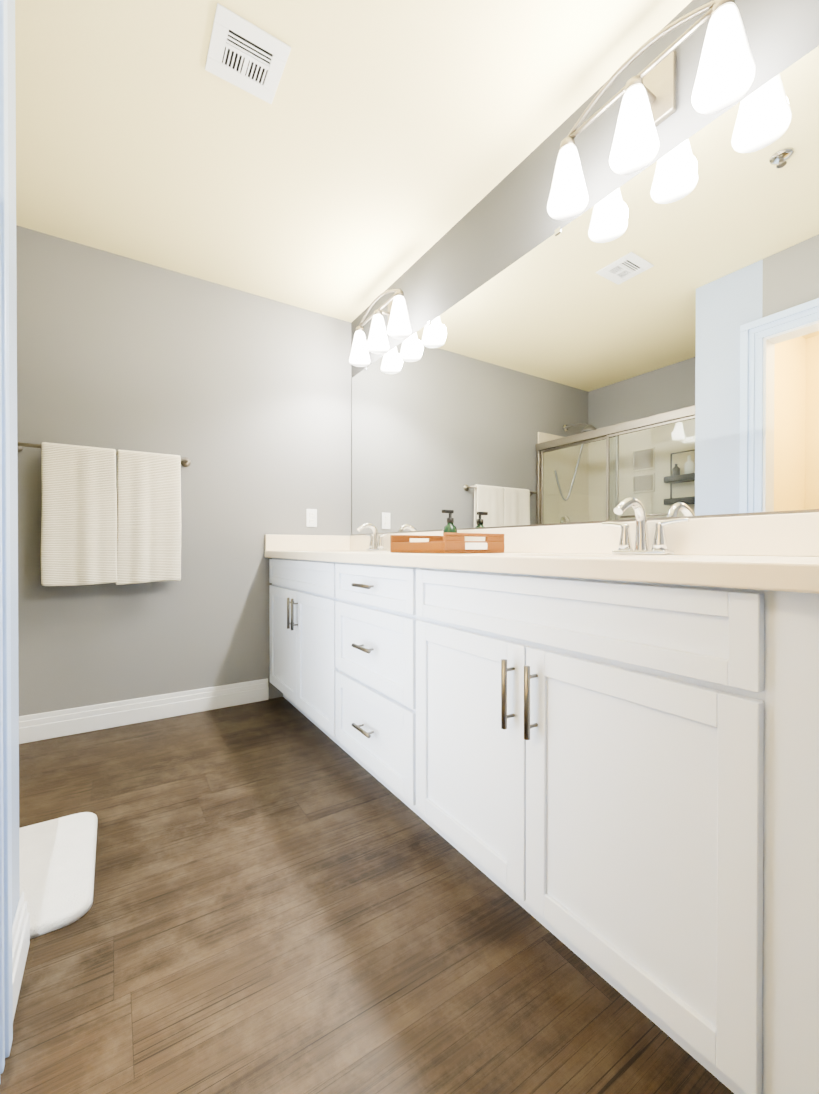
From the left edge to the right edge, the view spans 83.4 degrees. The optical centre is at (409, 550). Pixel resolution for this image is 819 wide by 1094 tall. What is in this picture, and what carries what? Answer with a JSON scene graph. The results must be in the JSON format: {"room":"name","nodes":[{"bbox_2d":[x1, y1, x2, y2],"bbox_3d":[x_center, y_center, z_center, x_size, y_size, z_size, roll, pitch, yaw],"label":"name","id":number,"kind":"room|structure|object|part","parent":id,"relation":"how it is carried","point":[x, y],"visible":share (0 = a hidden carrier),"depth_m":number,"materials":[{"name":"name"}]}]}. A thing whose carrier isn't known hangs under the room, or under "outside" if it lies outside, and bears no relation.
{"room":"bathroom","nodes":[
{"label":"bathroom","id":0,"kind":"room"},
{"bbox_2d":[7,0,19,923],"bbox_3d":[-0.845,-0.299,0.879,0.100,2.440,0.330,0,0,-33],"label":"wall pier","id":1,"kind":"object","parent":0,"point":[13,450],"depth_m":1.01,"materials":[{"name":"grey paint"}]},
{"bbox_2d":[12,892,29,1019],"bbox_3d":[-0.827,0.856,0.965,0.016,0.128,0.249,0,0,-33],"label":"baseboard","id":2,"kind":"structure","parent":1,"relation":"attached to","point":[20,934],"depth_m":0.98,"materials":[{"name":"white wood"}]},
{"bbox_2d":[16,225,351,715],"bbox_3d":[-1.533,-0.309,2.428,2.650,2.440,0.100,0,0,-33],"label":"wall","id":3,"kind":"structure","parent":0,"point":[240,400],"depth_m":2.53,"materials":[{"name":"grey paint"}]},
{"bbox_2d":[17,441,190,585],"bbox_3d":[-1.516,-0.171,2.312,0.775,0.689,0.111,0,0,-33],"label":"towel rail","id":4,"kind":"object","parent":3,"relation":"attached to","point":[98,526],"visible":0.98,"depth_m":2.28,"materials":[{"name":"white fabric"}]},
{"bbox_2d":[40,442,117,585],"bbox_3d":[-1.596,-0.169,2.231,0.306,0.679,0.065,0,0,-33],"label":"towel","id":5,"kind":"object","parent":4,"relation":"hanging from","point":[79,519],"depth_m":2.21,"materials":[{"name":"fabric"}]},
{"bbox_2d":[115,449,181,584],"bbox_3d":[-1.351,-0.167,2.389,0.300,0.684,0.065,0,0,-33],"label":"towel","id":6,"kind":"object","parent":4,"relation":"hanging from","point":[148,490],"depth_m":2.37,"materials":[{"name":"fabric"}]},
{"bbox_2d":[19,678,268,743],"bbox_3d":[-1.379,0.847,2.466,1.234,0.128,0.016,0,0,-33],"label":"baseboard","id":7,"kind":"structure","parent":3,"relation":"attached to","point":[51,724],"depth_m":2.42,"materials":[{"name":"white wood"}]},
{"bbox_2d":[265,534,348,551],"bbox_3d":[-0.638,-0.047,2.931,0.557,0.099,0.020,0,0,-33],"label":"backsplash","id":8,"kind":"structure","parent":3,"relation":"attached to","point":[272,543],"depth_m":2.90,"materials":[{"name":"beige stone"}]},
{"bbox_2d":[306,509,316,526],"bbox_3d":[-0.627,-0.207,2.947,0.070,0.115,0.008,0,0,-33],"label":"electrical outlet","id":9,"kind":"object","parent":3,"relation":"attached to","point":[311,517],"visible":1,"depth_m":2.94,"materials":[{"name":"white plastic"}]},
{"bbox_2d":[15,0,691,322],"bbox_3d":[-0.768,-1.550,0.909,3.200,0.060,3.470,0,0,-33],"label":"ceiling","id":10,"kind":"structure","parent":0,"point":[363,161],"depth_m":1.65,"materials":[{"name":"beige paint"}]},
{"bbox_2d":[205,3,290,103],"bbox_3d":[-0.502,-1.519,1.420,0.210,0.006,0.210,0,0,-33],"label":"ceiling vent","id":11,"kind":"object","parent":10,"relation":"in","point":[247,56],"visible":1,"depth_m":1.41,"materials":[{"name":"white"}]},
{"bbox_2d":[0,697,733,1093],"bbox_3d":[-0.768,0.950,0.924,3.200,0.060,3.470,0,0,-33],"label":"floor","id":12,"kind":"structure","parent":0,"point":[290,897],"depth_m":1.05,"materials":[{"name":"brown wood"}]},
{"bbox_2d":[19,812,96,938],"bbox_3d":[-1.099,0.904,1.267,0.385,0.027,0.525,0,0,-33],"label":"bath mat","id":13,"kind":"object","parent":12,"relation":"on","point":[57,856],"visible":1,"depth_m":1.28,"materials":[{"name":"white fabric"}]},
{"bbox_2d":[265,556,818,1093],"bbox_3d":[0.215,0.483,1.613,0.594,0.865,3.164,0,0,-33],"label":"bathroom vanity","id":14,"kind":"object","parent":12,"relation":"on","point":[585,744],"depth_m":0.87,"materials":[{"name":"white painted wood"},{"name":"cream stone countertop"},{"name":"satin nickel"}]},
{"bbox_3d":[-0.711,0.507,2.592,0.019,0.590,0.483,0,0,-33],"label":"door","id":15,"kind":"part","parent":14,"relation":"part of","materials":[{"name":"white wood"}]},
{"bbox_3d":[-0.620,0.327,2.396,0.038,0.160,0.014,0,0,-33],"label":"handle","id":16,"kind":"part","parent":14,"relation":"part of","materials":[{"name":"grey metal"}]},
{"bbox_3d":[-0.587,0.327,2.345,0.038,0.160,0.014,0,0,-33],"label":"handle","id":17,"kind":"part","parent":14,"relation":"part of","materials":[{"name":"grey metal"}]},
{"bbox_3d":[-0.448,0.510,2.182,0.019,0.590,0.483,0,0,-33],"label":"door","id":18,"kind":"part","parent":14,"relation":"part of","materials":[{"name":"white wood"}]},
{"bbox_3d":[-0.169,0.662,1.698,0.038,0.014,0.130,0,0,-33],"label":"handle","id":19,"kind":"part","parent":14,"relation":"part of","materials":[{"name":"grey metal"}]},
{"bbox_3d":[-0.169,0.360,1.696,0.038,0.014,0.130,0,0,-33],"label":"handle","id":20,"kind":"part","parent":14,"relation":"part of","materials":[{"name":"grey metal"}]},
{"bbox_3d":[-0.169,0.131,1.694,0.038,0.014,0.130,0,0,-33],"label":"handle","id":21,"kind":"part","parent":14,"relation":"part of","materials":[{"name":"grey metal"}]},
{"bbox_3d":[-0.145,0.662,1.713,0.019,0.291,0.605,0,0,-33],"label":"drawer","id":22,"kind":"part","parent":14,"relation":"part of","materials":[{"name":"white wood"}]},
{"bbox_3d":[-0.145,0.360,1.711,0.019,0.285,0.605,0,0,-33],"label":"drawer","id":23,"kind":"part","parent":14,"relation":"part of","materials":[{"name":"white wood"}]},
{"bbox_3d":[-0.145,0.131,1.710,0.019,0.146,0.605,0,0,-33],"label":"drawer","id":24,"kind":"part","parent":14,"relation":"part of","materials":[{"name":"white wood"}]},
{"bbox_3d":[0.149,0.515,1.255,0.019,0.590,0.453,0,0,-33],"label":"door","id":25,"kind":"part","parent":14,"relation":"part of","materials":[{"name":"white wood"}]},
{"bbox_3d":[0.230,0.334,1.075,0.038,0.160,0.014,0,0,-33],"label":"handle","id":26,"kind":"part","parent":14,"relation":"part of","materials":[{"name":"grey metal"}]},
{"bbox_3d":[0.268,0.335,1.016,0.038,0.160,0.014,0,0,-33],"label":"handle","id":27,"kind":"part","parent":14,"relation":"part of","materials":[{"name":"grey metal"}]},
{"bbox_2d":[265,552,818,583],"bbox_3d":[0.221,0.031,1.614,0.581,0.040,3.164,0,0,-33],"label":"countertop","id":28,"kind":"structure","parent":14,"relation":"on","point":[679,563],"depth_m":0.87,"materials":[{"name":"beige stone"}]},
{"bbox_2d":[357,523,387,550],"bbox_3d":[-0.230,-0.076,2.608,0.150,0.160,0.253,0,0,-33],"label":"faucet","id":29,"kind":"object","parent":28,"relation":"on","point":[376,542],"visible":1,"depth_m":2.61,"materials":[{"name":"silver metal"}]},
{"bbox_3d":[-0.237,-0.083,2.708,0.018,0.024,0.078,0,0,-33],"label":"lever","id":30,"kind":"part","parent":29,"relation":"part of","materials":[{"name":"silver metal"}]},
{"bbox_3d":[-0.217,-0.047,2.677,0.042,0.078,0.042,0,0,-33],"label":"post","id":31,"kind":"part","parent":29,"relation":"part of","materials":[{"name":"silver metal"}]},
{"bbox_3d":[-0.162,-0.047,2.592,0.042,0.078,0.042,0,0,-33],"label":"post","id":32,"kind":"part","parent":29,"relation":"part of","materials":[{"name":"silver metal"}]},
{"bbox_3d":[-0.142,-0.082,2.561,0.018,0.024,0.078,0,0,-33],"label":"lever","id":33,"kind":"part","parent":29,"relation":"part of","materials":[{"name":"silver metal"}]},
{"bbox_2d":[390,532,504,552],"bbox_3d":[0.136,-0.026,1.755,0.275,0.070,0.362,0,0,-33],"label":"rattan tray","id":34,"kind":"object","parent":28,"relation":"on","point":[457,543],"visible":1,"depth_m":1.63,"materials":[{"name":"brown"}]},
{"bbox_2d":[442,510,456,535],"bbox_3d":[0.176,-0.085,2.037,0.073,0.186,0.062,0,0,-33],"label":"soap bottle","id":35,"kind":"object","parent":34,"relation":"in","point":[449,527],"visible":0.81,"depth_m":2.02,"materials":[{"name":"green glass"}]},
{"bbox_2d":[517,552,652,555],"bbox_3d":[0.482,0.088,1.195,0.356,0.143,0.475,0,0,-33],"label":"sink","id":36,"kind":"object","parent":28,"relation":"in","point":[518,553],"depth_m":1.40,"materials":[{"name":"white ceramic"}]},
{"bbox_2d":[602,497,689,554],"bbox_3d":[0.623,-0.068,1.284,0.150,0.160,0.253,0,0,-33],"label":"faucet","id":37,"kind":"object","parent":28,"relation":"on","point":[659,546],"visible":1,"depth_m":1.29,"materials":[{"name":"silver metal"}]},
{"bbox_3d":[0.615,-0.075,1.384,0.018,0.024,0.078,0,0,-33],"label":"lever","id":38,"kind":"part","parent":37,"relation":"part of","materials":[{"name":"silver metal"}]},
{"bbox_3d":[0.635,-0.039,1.353,0.042,0.078,0.042,0,0,-33],"label":"post","id":39,"kind":"part","parent":37,"relation":"part of","materials":[{"name":"silver metal"}]},
{"bbox_3d":[0.620,-0.073,1.282,0.142,0.150,0.039,0,0,-33],"label":"spout","id":40,"kind":"part","parent":37,"relation":"part of","materials":[{"name":"silver metal"}]},
{"bbox_3d":[0.691,-0.039,1.267,0.042,0.078,0.042,0,0,-33],"label":"post","id":41,"kind":"part","parent":37,"relation":"part of","materials":[{"name":"silver metal"}]},
{"bbox_3d":[0.710,-0.074,1.236,0.018,0.024,0.078,0,0,-33],"label":"lever","id":42,"kind":"part","parent":37,"relation":"part of","materials":[{"name":"silver metal"}]},
{"bbox_3d":[0.397,0.517,0.871,0.019,0.590,0.453,0,0,-33],"label":"door","id":43,"kind":"part","parent":14,"relation":"part of","materials":[{"name":"white wood"}]},
{"bbox_2d":[351,0,818,556],"bbox_3d":[0.508,-0.305,1.798,0.100,2.440,3.370,0,0,-33],"label":"wall","id":44,"kind":"structure","parent":0,"point":[501,226],"depth_m":1.66,"materials":[{"name":"grey paint"}]},
{"bbox_2d":[349,289,411,366],"bbox_3d":[-0.154,-1.270,2.561,0.177,0.310,0.578,0,0,-33],"label":"sconce","id":45,"kind":"object","parent":44,"relation":"attached to","point":[399,327],"visible":1,"depth_m":2.51,"materials":[{"name":"white glass"}]},
{"bbox_3d":[-0.296,-1.207,2.737,0.128,0.183,0.128,0,0,-33],"label":"lamp shade","id":46,"kind":"part","parent":45,"relation":"part of","materials":[{"name":"white glass"}]},
{"bbox_3d":[-0.174,-1.206,2.548,0.128,0.183,0.128,0,0,-33],"label":"lamp shade","id":47,"kind":"part","parent":45,"relation":"part of","materials":[{"name":"white glass"}]},
{"bbox_3d":[-0.134,-1.328,2.573,0.095,0.018,0.018,0,0,-33],"label":"arm","id":48,"kind":"part","parent":45,"relation":"part of"},
{"bbox_3d":[-0.052,-1.205,2.359,0.128,0.183,0.128,0,0,-33],"label":"lamp shade","id":49,"kind":"part","parent":45,"relation":"part of","materials":[{"name":"white glass"}]},
{"bbox_2d":[349,512,818,555],"bbox_3d":[0.457,-0.040,1.766,0.020,0.099,3.164,0,0,-33],"label":"backsplash","id":50,"kind":"structure","parent":44,"relation":"attached to","point":[796,534],"depth_m":1.25,"materials":[{"name":"beige stone"}]},
{"bbox_2d":[351,46,818,535],"bbox_3d":[0.464,-0.622,1.760,0.011,1.062,3.133,0,0,-33],"label":"mirror","id":51,"kind":"object","parent":44,"relation":"attached to","point":[648,338],"visible":0.98,"depth_m":1.39,"materials":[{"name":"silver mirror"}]},
{"bbox_2d":[547,0,755,219],"bbox_3d":[0.653,-1.262,1.308,0.177,0.310,0.578,0,0,-33],"label":"sconce","id":52,"kind":"object","parent":44,"relation":"attached to","point":[726,72],"visible":1,"depth_m":1.26,"materials":[{"name":"white glass"}]},
{"bbox_3d":[0.510,-1.200,1.485,0.128,0.183,0.128,0,0,-33],"label":"lamp shade","id":53,"kind":"part","parent":52,"relation":"part of","materials":[{"name":"white glass"}]},
{"bbox_3d":[0.632,-1.198,1.296,0.128,0.183,0.128,0,0,-33],"label":"lamp shade","id":54,"kind":"part","parent":52,"relation":"part of","materials":[{"name":"white glass"}]},
{"bbox_3d":[0.672,-1.320,1.321,0.095,0.018,0.018,0,0,-33],"label":"arm","id":55,"kind":"part","parent":52,"relation":"part of"},
{"bbox_3d":[0.720,-1.332,1.351,0.018,0.170,0.120,0,0,-33],"label":"plate","id":56,"kind":"part","parent":52,"relation":"part of","materials":[{"name":"silver metal"}]},
{"bbox_3d":[0.754,-1.197,1.106,0.128,0.183,0.128,0,0,-33],"label":"lamp shade","id":57,"kind":"part","parent":52,"relation":"part of","materials":[{"name":"white glass"}]},
{"bbox_3d":[-0.536,-1.312,0.394,0.100,0.410,0.810,0,0,-33],"label":"wall","id":58,"kind":"structure","parent":0,"visible":0},
{"bbox_2d":[0,0,12,1073],"bbox_3d":[-0.485,-0.139,0.434,0.021,2.125,1.000,0,0,-33],"label":"door frame","id":59,"kind":"structure","parent":58,"relation":"attached to","point":[6,1010],"depth_m":0.83,"materials":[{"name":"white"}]}
]}

